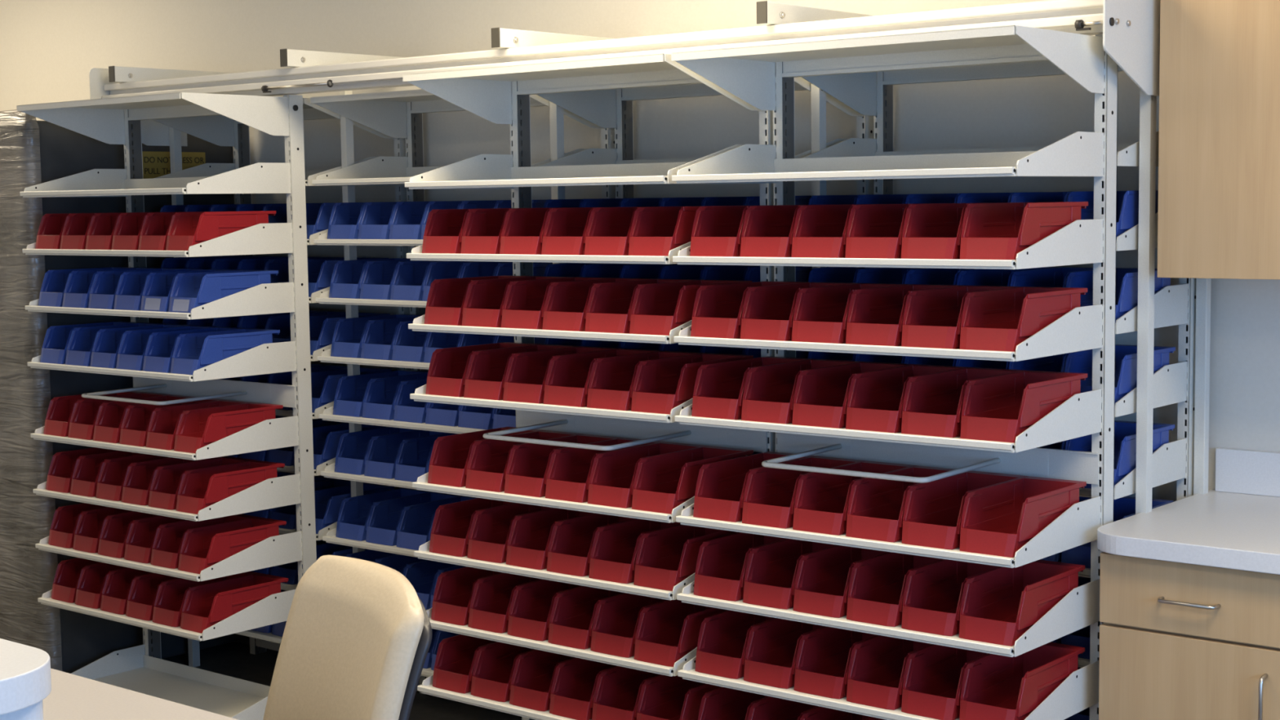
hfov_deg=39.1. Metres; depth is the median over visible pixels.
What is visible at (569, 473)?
storage bin
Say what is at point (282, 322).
storage bin
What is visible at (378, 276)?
storage bin
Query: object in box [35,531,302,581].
metal shelf
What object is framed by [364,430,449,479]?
storage bin
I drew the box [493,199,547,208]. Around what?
storage bin
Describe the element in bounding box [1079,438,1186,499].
metal shelf
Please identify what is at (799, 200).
storage bin
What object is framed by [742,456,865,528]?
storage bin
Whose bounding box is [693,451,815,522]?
storage bin
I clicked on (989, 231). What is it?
storage bin
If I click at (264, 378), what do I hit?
storage bin
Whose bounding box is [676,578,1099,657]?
metal shelf
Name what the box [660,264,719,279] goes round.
storage bin
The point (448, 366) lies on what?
storage bin
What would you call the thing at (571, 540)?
storage bin
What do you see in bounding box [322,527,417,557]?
metal shelf
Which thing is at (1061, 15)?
rail
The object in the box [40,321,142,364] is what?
storage bin
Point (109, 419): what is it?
storage bin
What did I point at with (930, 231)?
storage bin
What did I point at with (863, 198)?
storage bin
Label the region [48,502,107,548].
storage bin
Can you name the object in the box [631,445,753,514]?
storage bin
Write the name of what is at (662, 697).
storage bin
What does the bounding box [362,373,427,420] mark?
storage bin
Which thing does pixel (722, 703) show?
storage bin
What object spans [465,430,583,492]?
storage bin
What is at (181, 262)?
storage bin
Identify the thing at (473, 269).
storage bin
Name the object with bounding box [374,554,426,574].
storage bin
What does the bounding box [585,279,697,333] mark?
storage bin
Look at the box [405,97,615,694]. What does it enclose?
frame
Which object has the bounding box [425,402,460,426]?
storage bin
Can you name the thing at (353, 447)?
storage bin
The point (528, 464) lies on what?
storage bin
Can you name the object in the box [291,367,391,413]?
storage bin
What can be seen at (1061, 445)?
storage bin
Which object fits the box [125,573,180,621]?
storage bin
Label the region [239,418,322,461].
storage bin
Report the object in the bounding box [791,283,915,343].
storage bin
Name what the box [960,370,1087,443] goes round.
storage bin
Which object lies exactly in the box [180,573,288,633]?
storage bin
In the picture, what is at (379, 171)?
metal shelf
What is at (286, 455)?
storage bin
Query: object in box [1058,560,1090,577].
metal shelf
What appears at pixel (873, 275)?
storage bin
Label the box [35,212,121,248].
storage bin
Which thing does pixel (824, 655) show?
storage bin
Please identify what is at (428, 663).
storage bin
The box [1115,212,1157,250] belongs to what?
metal shelf
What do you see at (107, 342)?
storage bin
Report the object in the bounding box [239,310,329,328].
storage bin
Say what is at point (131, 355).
storage bin
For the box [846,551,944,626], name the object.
storage bin
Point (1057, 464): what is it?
rack
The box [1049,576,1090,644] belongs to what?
storage bin
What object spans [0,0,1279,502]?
wall
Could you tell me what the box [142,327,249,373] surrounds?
storage bin
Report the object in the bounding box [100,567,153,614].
storage bin
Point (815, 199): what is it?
storage bin
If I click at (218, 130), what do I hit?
shelf
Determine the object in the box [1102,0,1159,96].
plate
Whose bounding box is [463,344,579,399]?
storage bin
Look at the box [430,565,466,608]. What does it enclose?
storage bin
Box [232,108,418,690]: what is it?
frame
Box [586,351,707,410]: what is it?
storage bin
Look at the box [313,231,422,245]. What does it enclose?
metal shelf
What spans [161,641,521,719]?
floor
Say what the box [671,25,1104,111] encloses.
shelf
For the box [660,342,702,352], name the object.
storage bin
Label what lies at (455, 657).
storage bin
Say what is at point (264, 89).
rod
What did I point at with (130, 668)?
metal shelf
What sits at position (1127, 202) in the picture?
storage bin
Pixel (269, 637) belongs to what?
metal shelf
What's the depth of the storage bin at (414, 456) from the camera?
5.41 m
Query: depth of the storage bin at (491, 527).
4.61 m
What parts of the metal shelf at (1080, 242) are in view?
panel, panel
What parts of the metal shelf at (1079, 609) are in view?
panel, panel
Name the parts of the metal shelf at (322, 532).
panel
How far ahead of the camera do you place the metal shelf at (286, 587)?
5.69 m
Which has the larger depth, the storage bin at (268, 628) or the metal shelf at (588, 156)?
the storage bin at (268, 628)
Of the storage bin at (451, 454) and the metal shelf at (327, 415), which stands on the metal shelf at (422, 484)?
the storage bin at (451, 454)
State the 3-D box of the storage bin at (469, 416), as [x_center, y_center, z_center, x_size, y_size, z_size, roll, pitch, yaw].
[-0.382,0.128,5.258,0.136,0.113,0.314,3,7,39]
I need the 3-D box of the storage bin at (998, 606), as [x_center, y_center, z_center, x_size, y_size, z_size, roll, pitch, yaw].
[0.791,0.500,3.738,0.136,0.113,0.314,3,7,39]
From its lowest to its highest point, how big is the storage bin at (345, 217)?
0.113 m
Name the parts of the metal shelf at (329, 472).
panel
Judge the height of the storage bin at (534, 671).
0.113 m
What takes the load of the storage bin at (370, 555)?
on the metal shelf
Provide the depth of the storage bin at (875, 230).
3.80 m
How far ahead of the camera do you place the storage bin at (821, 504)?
3.97 m
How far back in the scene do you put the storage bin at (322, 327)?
5.63 m
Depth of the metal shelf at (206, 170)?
6.16 m
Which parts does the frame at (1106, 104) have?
slotted post, slotted post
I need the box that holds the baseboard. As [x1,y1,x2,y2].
[235,636,278,651]
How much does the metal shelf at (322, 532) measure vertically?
0.091 m
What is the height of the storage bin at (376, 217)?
0.113 m
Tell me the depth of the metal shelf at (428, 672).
5.31 m
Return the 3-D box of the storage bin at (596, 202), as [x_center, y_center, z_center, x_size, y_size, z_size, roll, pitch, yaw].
[-0.028,-0.385,4.918,0.136,0.113,0.314,3,7,39]
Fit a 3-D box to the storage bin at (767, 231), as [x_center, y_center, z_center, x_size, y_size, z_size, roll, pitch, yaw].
[0.361,-0.289,4.020,0.136,0.113,0.314,3,7,39]
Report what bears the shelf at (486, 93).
attached to the frame at (520, 127)
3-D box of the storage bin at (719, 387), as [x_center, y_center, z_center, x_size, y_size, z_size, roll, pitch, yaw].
[0.259,0.062,4.137,0.136,0.113,0.314,3,7,39]
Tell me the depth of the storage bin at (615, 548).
4.35 m
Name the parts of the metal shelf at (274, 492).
panel, panel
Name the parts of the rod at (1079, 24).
rod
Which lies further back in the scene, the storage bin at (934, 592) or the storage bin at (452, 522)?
the storage bin at (452, 522)
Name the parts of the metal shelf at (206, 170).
panel, panel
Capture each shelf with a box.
[16,92,288,144]
[19,162,290,197]
[22,222,293,257]
[25,282,294,319]
[27,341,296,381]
[30,415,298,460]
[32,473,300,521]
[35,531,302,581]
[37,589,295,640]
[71,644,270,719]
[151,97,398,146]
[153,156,377,186]
[235,629,282,644]
[275,400,333,418]
[276,457,335,475]
[279,521,337,540]
[280,582,297,591]
[293,286,329,302]
[295,344,331,361]
[306,229,328,244]
[310,88,606,137]
[311,148,586,185]
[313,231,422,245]
[315,289,426,307]
[317,348,430,369]
[319,405,486,434]
[320,462,416,488]
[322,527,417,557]
[402,53,766,124]
[404,144,766,189]
[406,241,690,264]
[408,314,692,343]
[409,383,693,422]
[412,472,694,523]
[413,540,695,599]
[417,674,591,719]
[421,667,433,676]
[426,608,697,676]
[536,76,863,128]
[537,138,847,166]
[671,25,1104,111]
[671,131,1103,183]
[672,218,1102,269]
[673,304,1102,361]
[675,389,1102,453]
[675,496,1100,568]
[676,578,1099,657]
[677,656,1099,719]
[801,71,876,115]
[801,130,1159,166]
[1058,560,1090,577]
[1077,657,1089,667]
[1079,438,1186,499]
[1114,361,1186,417]
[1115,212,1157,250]
[1115,284,1188,333]
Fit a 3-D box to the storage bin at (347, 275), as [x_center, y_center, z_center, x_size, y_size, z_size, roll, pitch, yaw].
[-0.808,-0.254,5.575,0.136,0.113,0.314,3,7,39]
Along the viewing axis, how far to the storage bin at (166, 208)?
6.09 m
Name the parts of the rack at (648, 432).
bent rod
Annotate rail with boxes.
[102,0,1102,98]
[277,35,1095,97]
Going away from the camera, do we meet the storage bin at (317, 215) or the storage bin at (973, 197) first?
the storage bin at (973, 197)
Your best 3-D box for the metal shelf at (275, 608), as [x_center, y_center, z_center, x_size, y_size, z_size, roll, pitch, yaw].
[-1.487,0.743,5.667,0.846,0.091,0.389,3,7,39]
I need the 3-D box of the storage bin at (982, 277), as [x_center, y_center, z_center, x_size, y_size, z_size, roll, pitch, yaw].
[0.861,-0.156,4.204,0.136,0.113,0.314,3,7,39]
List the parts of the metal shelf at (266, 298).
panel, panel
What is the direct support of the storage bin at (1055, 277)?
on the metal shelf at (1171, 302)
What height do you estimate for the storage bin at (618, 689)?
0.113 m
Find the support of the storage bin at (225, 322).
on the metal shelf at (317, 353)
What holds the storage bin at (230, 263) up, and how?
on the metal shelf at (311, 300)
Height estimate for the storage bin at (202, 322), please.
0.113 m
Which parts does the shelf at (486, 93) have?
panel, panel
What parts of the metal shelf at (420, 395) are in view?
panel, panel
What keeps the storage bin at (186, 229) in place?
on the metal shelf at (272, 237)
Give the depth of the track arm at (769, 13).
4.26 m
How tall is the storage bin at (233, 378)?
0.113 m
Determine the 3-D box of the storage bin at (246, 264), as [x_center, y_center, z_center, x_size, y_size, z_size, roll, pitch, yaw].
[-1.167,-0.275,5.872,0.136,0.113,0.314,3,7,39]
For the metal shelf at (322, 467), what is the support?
attached to the frame at (241, 148)
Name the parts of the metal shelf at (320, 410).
panel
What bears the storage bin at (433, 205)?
on the metal shelf at (322, 239)
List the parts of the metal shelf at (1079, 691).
panel, panel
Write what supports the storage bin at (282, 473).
on the metal shelf at (322, 532)
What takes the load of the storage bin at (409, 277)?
on the metal shelf at (324, 298)
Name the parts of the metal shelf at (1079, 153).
panel, panel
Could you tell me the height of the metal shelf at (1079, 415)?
0.091 m
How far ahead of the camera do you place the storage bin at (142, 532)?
5.55 m
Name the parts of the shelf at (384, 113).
panel, panel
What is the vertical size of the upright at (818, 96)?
2.000 m
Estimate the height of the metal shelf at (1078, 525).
0.091 m
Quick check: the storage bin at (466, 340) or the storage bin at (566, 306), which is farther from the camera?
the storage bin at (466, 340)
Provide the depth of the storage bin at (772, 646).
4.08 m
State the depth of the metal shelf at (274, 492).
5.41 m
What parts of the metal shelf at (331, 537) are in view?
panel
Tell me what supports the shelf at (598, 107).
attached to the frame at (624, 131)
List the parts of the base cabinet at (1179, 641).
handle, door, drawer, handle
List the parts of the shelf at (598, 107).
panel, panel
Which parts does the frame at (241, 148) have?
slotted post, slotted post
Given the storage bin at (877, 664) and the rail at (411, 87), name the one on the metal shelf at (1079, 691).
the storage bin at (877, 664)
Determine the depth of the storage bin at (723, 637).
4.16 m
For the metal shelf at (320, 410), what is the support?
attached to the frame at (241, 148)
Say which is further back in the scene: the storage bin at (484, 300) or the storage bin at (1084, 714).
the storage bin at (484, 300)
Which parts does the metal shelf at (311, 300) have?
panel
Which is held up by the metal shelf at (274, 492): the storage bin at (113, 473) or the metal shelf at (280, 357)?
the storage bin at (113, 473)
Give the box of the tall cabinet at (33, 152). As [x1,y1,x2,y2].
[0,109,248,673]
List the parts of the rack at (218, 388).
bent rod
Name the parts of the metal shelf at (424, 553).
panel, panel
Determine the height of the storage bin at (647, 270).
0.113 m
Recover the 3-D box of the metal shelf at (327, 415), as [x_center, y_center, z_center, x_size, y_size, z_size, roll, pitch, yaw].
[-0.536,0.143,5.403,0.846,0.091,0.389,3,7,39]
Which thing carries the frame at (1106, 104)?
on the floor
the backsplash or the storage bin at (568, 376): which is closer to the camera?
the backsplash
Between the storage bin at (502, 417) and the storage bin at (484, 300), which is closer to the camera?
the storage bin at (484, 300)
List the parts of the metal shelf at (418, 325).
panel, panel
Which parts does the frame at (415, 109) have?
slotted post, slotted post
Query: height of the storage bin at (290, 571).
0.113 m
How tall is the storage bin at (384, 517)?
0.113 m
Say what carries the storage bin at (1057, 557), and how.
on the metal shelf at (1086, 572)
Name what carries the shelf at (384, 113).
attached to the frame at (415, 109)
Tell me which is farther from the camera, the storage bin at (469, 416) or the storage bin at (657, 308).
the storage bin at (469, 416)
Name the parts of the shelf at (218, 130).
panel, panel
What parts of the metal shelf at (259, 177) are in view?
panel, panel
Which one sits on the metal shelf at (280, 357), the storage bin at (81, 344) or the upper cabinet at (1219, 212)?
the storage bin at (81, 344)
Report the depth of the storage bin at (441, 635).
5.36 m
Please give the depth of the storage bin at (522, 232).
4.43 m
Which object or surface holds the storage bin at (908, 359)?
on the metal shelf at (1170, 381)
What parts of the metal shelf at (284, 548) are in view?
panel, panel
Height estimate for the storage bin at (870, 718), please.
0.113 m
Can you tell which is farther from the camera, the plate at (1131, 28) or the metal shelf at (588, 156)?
the metal shelf at (588, 156)
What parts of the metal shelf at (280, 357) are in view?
panel, panel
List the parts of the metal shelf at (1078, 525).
panel, panel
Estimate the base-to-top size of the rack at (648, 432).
0.068 m
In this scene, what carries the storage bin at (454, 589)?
on the metal shelf at (586, 654)
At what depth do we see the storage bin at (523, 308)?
4.46 m
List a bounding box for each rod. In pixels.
[261,79,333,93]
[1074,19,1102,31]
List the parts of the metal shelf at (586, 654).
panel, panel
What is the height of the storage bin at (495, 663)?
0.113 m
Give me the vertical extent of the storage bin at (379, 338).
0.113 m
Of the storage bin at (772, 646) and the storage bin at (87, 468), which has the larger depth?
the storage bin at (87, 468)
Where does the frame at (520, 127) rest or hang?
on the floor
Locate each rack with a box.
[81,376,296,407]
[483,409,767,452]
[761,432,1098,484]
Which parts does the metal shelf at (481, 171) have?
panel, panel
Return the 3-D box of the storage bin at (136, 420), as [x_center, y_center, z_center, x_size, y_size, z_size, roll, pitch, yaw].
[-1.446,0.190,5.564,0.136,0.113,0.314,3,7,39]
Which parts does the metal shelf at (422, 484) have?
panel, panel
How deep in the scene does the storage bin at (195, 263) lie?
6.03 m
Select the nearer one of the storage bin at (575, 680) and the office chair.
the office chair
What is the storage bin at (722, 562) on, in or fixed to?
on the metal shelf at (1079, 609)
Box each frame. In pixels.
[124,94,316,658]
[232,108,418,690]
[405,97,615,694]
[510,69,775,719]
[614,81,874,198]
[773,34,1117,719]
[873,60,1195,501]
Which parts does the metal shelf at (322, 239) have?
panel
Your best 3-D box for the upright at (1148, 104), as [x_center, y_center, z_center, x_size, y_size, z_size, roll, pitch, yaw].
[1.104,0.238,3.941,0.026,2.000,0.030,3,7,39]
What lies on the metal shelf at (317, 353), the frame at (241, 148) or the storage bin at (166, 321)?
the storage bin at (166, 321)
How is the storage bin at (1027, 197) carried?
on the metal shelf at (1128, 240)
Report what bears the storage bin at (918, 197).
on the metal shelf at (1128, 240)
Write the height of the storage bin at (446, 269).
0.113 m
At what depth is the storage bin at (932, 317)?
3.75 m
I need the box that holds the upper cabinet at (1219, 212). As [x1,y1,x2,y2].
[1157,0,1279,279]
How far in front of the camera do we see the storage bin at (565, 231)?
4.34 m
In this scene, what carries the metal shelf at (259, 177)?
attached to the frame at (133, 161)
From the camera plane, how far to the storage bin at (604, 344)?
4.94 m
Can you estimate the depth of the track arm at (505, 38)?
4.82 m
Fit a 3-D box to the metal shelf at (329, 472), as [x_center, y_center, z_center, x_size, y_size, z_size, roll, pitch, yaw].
[-0.533,0.319,5.419,0.846,0.091,0.389,3,7,39]
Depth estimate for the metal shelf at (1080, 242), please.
3.69 m
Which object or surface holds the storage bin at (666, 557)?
on the metal shelf at (424, 553)
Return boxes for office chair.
[262,555,431,719]
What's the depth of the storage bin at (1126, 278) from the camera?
4.00 m
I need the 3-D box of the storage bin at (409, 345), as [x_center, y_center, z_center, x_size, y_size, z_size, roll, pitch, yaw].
[-0.594,-0.063,5.418,0.136,0.113,0.314,3,7,39]
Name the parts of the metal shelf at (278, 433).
panel, panel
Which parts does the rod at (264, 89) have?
rod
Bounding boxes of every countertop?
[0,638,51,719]
[1097,489,1279,574]
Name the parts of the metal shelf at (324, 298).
panel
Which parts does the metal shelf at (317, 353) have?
panel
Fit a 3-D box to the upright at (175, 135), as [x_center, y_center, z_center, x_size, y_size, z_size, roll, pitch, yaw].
[-1.572,0.075,6.208,0.026,2.000,0.030,3,7,39]
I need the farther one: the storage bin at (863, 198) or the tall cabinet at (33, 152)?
the tall cabinet at (33, 152)
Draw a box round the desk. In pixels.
[42,668,238,719]
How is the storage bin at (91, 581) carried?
on the metal shelf at (275, 608)
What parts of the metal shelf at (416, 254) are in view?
panel, panel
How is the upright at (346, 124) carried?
on the floor
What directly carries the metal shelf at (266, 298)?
attached to the frame at (133, 161)
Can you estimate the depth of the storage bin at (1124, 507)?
4.10 m
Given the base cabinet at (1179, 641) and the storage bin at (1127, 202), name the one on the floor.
the base cabinet at (1179, 641)
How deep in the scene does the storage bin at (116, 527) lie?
5.64 m
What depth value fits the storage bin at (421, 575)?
5.47 m
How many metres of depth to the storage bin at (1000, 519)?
3.70 m
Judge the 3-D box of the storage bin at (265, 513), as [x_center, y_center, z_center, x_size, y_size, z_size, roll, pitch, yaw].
[-1.156,0.460,5.938,0.136,0.113,0.314,3,7,39]
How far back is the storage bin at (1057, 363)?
4.18 m
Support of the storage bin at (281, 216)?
on the metal shelf at (309, 242)
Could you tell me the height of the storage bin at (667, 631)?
0.113 m
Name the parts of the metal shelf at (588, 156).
panel, panel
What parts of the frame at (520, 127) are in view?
slotted post, slotted post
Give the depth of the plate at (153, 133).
6.06 m
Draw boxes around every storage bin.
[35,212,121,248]
[38,266,131,306]
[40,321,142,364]
[43,391,146,436]
[45,447,117,493]
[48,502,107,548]
[51,557,102,603]
[59,212,129,249]
[62,267,166,308]
[65,322,164,366]
[67,392,172,439]
[70,450,143,497]
[72,506,133,553]
[75,562,128,608]
[84,211,187,249]
[88,268,190,309]
[89,324,194,368]
[93,395,196,443]
[95,453,170,501]
[97,511,160,558]
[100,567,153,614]
[111,211,195,249]
[113,268,212,311]
[115,325,223,370]
[119,398,223,446]
[121,456,226,505]
[124,515,185,563]
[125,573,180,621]
[137,211,205,250]
[140,269,242,311]
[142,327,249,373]
[146,400,251,449]
[147,456,255,510]
[150,514,256,568]
[151,571,257,626]
[160,204,188,212]
[160,255,251,268]
[162,318,188,324]
[165,210,275,250]
[168,270,278,312]
[170,328,279,374]
[173,402,283,453]
[175,460,284,514]
[177,516,286,573]
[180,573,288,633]
[184,204,213,211]
[186,256,267,269]
[187,317,214,326]
[210,204,239,211]
[211,256,288,269]
[212,315,242,327]
[220,376,242,381]
[226,415,289,457]
[235,204,266,211]
[237,256,319,270]
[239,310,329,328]
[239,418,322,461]
[240,471,294,514]
[241,363,332,382]
[242,475,336,518]
[250,567,270,574]
[250,589,286,633]
[263,203,291,223]
[264,257,344,283]
[265,311,359,342]
[266,419,346,466]
[268,364,363,410]
[269,479,351,529]
[270,537,327,584]
[271,621,286,636]
[291,202,336,239]
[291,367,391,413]
[293,257,388,297]
[293,422,386,469]
[294,312,390,355]
[295,482,394,533]
[297,542,368,584]
[327,202,366,239]
[328,257,410,298]
[330,314,422,358]
[333,369,428,417]
[334,426,418,475]
[335,487,432,541]
[345,549,399,562]
[357,201,398,239]
[360,259,418,299]
[360,315,420,359]
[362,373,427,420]
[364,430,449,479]
[365,491,463,546]
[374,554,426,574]
[389,201,429,239]
[390,260,444,301]
[391,320,428,362]
[393,378,427,423]
[394,432,459,482]
[396,495,476,550]
[403,560,459,609]
[420,200,463,239]
[422,208,499,253]
[422,261,487,301]
[422,628,439,668]
[423,331,461,363]
[424,275,541,325]
[425,342,542,396]
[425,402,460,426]
[427,426,542,487]
[429,497,514,556]
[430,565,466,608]
[431,566,503,625]
[431,630,459,670]
[432,634,497,693]
[457,404,494,429]
[458,333,495,346]
[459,200,497,208]
[459,261,512,278]
[460,207,559,253]
[462,275,579,327]
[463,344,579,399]
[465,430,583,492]
[466,502,554,563]
[468,573,542,633]
[470,641,535,702]
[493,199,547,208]
[493,262,552,275]
[493,335,546,344]
[493,408,515,428]
[499,207,575,254]
[501,276,620,329]
[502,346,617,403]
[504,434,622,497]
[506,507,594,569]
[507,579,582,640]
[509,649,576,711]
[541,206,637,254]
[542,277,660,331]
[543,199,585,208]
[543,262,602,276]
[543,348,662,407]
[544,337,582,346]
[545,437,663,502]
[546,513,637,576]
[547,586,625,649]
[549,657,617,719]
[581,339,622,348]
[582,198,623,207]
[582,263,645,277]
[584,205,698,255]
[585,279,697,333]
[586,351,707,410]
[587,441,706,508]
[588,519,681,583]
[590,592,669,657]
[591,666,662,719]
[620,197,664,207]
[620,263,681,278]
[620,341,661,350]
[628,205,723,256]
[629,280,751,335]
[631,352,753,414]
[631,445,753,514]
[633,524,740,591]
[634,599,729,666]
[636,675,722,719]
[660,196,705,206]
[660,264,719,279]
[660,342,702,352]
[689,204,786,257]
[690,280,811,338]
[691,356,813,419]
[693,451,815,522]
[693,532,787,601]
[695,610,777,679]
[697,686,768,719]
[701,196,749,205]
[701,346,746,355]
[739,204,850,257]
[740,282,859,341]
[741,359,862,423]
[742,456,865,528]
[742,538,836,609]
[743,617,826,688]
[744,347,808,358]
[745,195,811,205]
[745,266,812,282]
[747,696,819,719]
[791,203,915,257]
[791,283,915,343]
[791,361,916,428]
[792,460,917,535]
[793,545,890,617]
[794,626,878,698]
[800,706,871,719]
[808,195,859,204]
[808,266,876,283]
[808,351,856,360]
[844,203,938,258]
[845,284,965,346]
[845,364,968,432]
[845,465,968,542]
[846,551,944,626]
[846,635,933,710]
[854,353,905,363]
[855,267,930,284]
[856,194,908,204]
[866,716,885,719]
[901,202,1005,259]
[901,285,1026,349]
[901,367,1025,437]
[901,559,1001,635]
[901,644,989,719]
[902,471,1027,549]
[904,267,980,284]
[904,355,956,366]
[905,193,959,204]
[955,358,1009,368]
[956,192,1013,203]
[956,266,1062,286]
[959,475,1086,557]
[959,560,1084,646]
[959,642,1084,719]
[960,201,1088,261]
[960,286,1087,351]
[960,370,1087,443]
[1008,344,1117,372]
[1009,266,1116,287]
[1010,191,1070,202]
[1039,420,1118,449]
[1039,496,1091,561]
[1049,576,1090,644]
[1060,625,1090,659]
[1061,496,1173,568]
[1064,344,1175,406]
[1064,420,1174,489]
[1064,706,1089,719]
[1066,267,1170,323]
[1067,190,1158,239]
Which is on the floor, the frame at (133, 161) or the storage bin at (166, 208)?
the frame at (133, 161)
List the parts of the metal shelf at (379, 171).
panel, panel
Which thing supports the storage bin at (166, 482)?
on the metal shelf at (274, 492)
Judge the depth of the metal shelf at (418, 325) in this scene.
4.28 m
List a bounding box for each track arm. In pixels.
[108,66,231,82]
[280,48,405,67]
[491,27,616,48]
[756,0,873,25]
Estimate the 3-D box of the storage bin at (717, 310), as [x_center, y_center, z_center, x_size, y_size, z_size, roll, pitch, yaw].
[0.256,-0.116,4.121,0.136,0.113,0.314,3,7,39]
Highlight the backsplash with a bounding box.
[1215,447,1279,497]
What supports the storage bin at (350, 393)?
on the metal shelf at (327, 415)
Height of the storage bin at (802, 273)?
0.113 m
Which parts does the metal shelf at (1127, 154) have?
panel, panel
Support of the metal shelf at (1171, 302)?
attached to the frame at (883, 121)
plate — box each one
[88,67,187,146]
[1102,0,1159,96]
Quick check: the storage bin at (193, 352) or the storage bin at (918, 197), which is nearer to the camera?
the storage bin at (918, 197)
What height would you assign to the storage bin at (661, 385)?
0.113 m
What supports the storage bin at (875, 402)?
on the metal shelf at (1079, 415)
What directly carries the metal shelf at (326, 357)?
attached to the frame at (415, 109)
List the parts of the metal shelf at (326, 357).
panel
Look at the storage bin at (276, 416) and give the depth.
5.88 m
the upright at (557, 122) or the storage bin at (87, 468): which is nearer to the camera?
the upright at (557, 122)
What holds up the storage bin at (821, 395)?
on the metal shelf at (1079, 415)
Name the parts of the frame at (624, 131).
slotted post, slotted post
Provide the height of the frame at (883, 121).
1.932 m
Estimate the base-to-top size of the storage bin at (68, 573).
0.113 m
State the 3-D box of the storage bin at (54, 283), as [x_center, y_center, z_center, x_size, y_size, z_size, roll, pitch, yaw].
[-1.768,-0.236,5.789,0.136,0.113,0.314,3,7,39]
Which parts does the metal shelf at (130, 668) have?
panel, panel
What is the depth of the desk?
3.12 m
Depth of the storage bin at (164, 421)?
5.44 m
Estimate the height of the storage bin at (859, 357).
0.113 m
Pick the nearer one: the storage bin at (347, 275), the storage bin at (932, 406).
the storage bin at (932, 406)
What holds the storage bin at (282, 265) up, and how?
on the metal shelf at (311, 300)
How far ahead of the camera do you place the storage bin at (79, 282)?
5.65 m
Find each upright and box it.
[168,126,199,666]
[339,90,364,553]
[549,101,564,263]
[810,83,826,268]
[1135,88,1156,514]
[1193,278,1211,495]
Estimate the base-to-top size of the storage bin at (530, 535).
0.113 m
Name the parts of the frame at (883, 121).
slotted post, slotted post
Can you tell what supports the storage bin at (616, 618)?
on the metal shelf at (586, 654)
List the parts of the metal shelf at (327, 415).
panel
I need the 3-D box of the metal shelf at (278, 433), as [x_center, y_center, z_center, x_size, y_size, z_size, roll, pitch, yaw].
[-1.494,0.212,5.620,0.846,0.091,0.389,3,7,39]
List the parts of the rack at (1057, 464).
bent rod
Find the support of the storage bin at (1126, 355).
on the metal shelf at (1170, 381)
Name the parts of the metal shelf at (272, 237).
panel, panel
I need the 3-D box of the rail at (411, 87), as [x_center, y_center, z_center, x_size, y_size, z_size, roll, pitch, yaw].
[-0.093,-0.834,5.171,3.540,0.060,0.050,3,7,39]
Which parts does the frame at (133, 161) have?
slotted post, slotted post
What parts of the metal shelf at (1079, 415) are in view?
panel, panel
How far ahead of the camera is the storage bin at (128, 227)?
5.46 m
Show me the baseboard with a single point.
(246, 641)
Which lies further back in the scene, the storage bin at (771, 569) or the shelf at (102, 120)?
the shelf at (102, 120)
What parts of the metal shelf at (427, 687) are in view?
panel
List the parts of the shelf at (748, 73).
panel, panel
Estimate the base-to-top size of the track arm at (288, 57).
0.051 m
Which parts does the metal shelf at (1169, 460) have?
panel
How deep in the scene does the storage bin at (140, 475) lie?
5.54 m
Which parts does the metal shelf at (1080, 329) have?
panel, panel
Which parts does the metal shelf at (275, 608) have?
panel, panel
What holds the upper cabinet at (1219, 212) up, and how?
attached to the wall
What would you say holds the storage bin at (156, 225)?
on the metal shelf at (272, 237)
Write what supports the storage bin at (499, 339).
on the metal shelf at (326, 357)
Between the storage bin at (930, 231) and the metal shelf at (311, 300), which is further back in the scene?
the metal shelf at (311, 300)
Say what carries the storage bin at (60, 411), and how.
on the metal shelf at (278, 433)
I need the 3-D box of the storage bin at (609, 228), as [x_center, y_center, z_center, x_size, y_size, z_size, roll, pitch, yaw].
[0.011,-0.309,4.307,0.136,0.113,0.314,3,7,39]
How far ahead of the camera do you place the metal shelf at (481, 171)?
4.60 m
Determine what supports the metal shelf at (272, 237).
attached to the frame at (133, 161)
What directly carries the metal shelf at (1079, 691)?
attached to the frame at (1106, 104)
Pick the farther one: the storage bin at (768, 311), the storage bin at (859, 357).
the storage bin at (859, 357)
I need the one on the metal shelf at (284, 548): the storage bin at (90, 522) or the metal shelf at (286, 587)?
the storage bin at (90, 522)
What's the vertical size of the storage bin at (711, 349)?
0.113 m
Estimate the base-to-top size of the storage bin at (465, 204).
0.113 m
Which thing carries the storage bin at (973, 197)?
on the metal shelf at (1128, 240)
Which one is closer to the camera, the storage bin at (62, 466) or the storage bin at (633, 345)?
the storage bin at (633, 345)
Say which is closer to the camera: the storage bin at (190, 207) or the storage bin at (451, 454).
the storage bin at (451, 454)
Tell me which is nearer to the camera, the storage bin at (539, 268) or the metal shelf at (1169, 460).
the metal shelf at (1169, 460)
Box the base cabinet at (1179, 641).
[1098,551,1279,719]
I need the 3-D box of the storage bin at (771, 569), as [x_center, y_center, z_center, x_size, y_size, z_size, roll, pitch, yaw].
[0.372,0.475,4.087,0.136,0.113,0.314,3,7,39]
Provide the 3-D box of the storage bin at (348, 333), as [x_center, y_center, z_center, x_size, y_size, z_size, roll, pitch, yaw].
[-0.806,-0.075,5.590,0.136,0.113,0.314,3,7,39]
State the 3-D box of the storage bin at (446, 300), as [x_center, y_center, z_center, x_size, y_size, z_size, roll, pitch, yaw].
[-0.409,-0.156,4.671,0.136,0.113,0.314,3,7,39]
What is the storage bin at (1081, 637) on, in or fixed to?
on the metal shelf at (1082, 663)
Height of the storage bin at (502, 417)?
0.113 m
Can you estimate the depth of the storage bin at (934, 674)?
3.82 m
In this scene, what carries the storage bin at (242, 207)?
on the metal shelf at (309, 242)
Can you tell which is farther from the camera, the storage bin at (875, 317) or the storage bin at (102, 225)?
the storage bin at (102, 225)
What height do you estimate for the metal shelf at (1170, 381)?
0.091 m
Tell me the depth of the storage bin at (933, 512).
3.81 m
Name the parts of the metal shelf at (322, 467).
panel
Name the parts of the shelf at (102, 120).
panel, panel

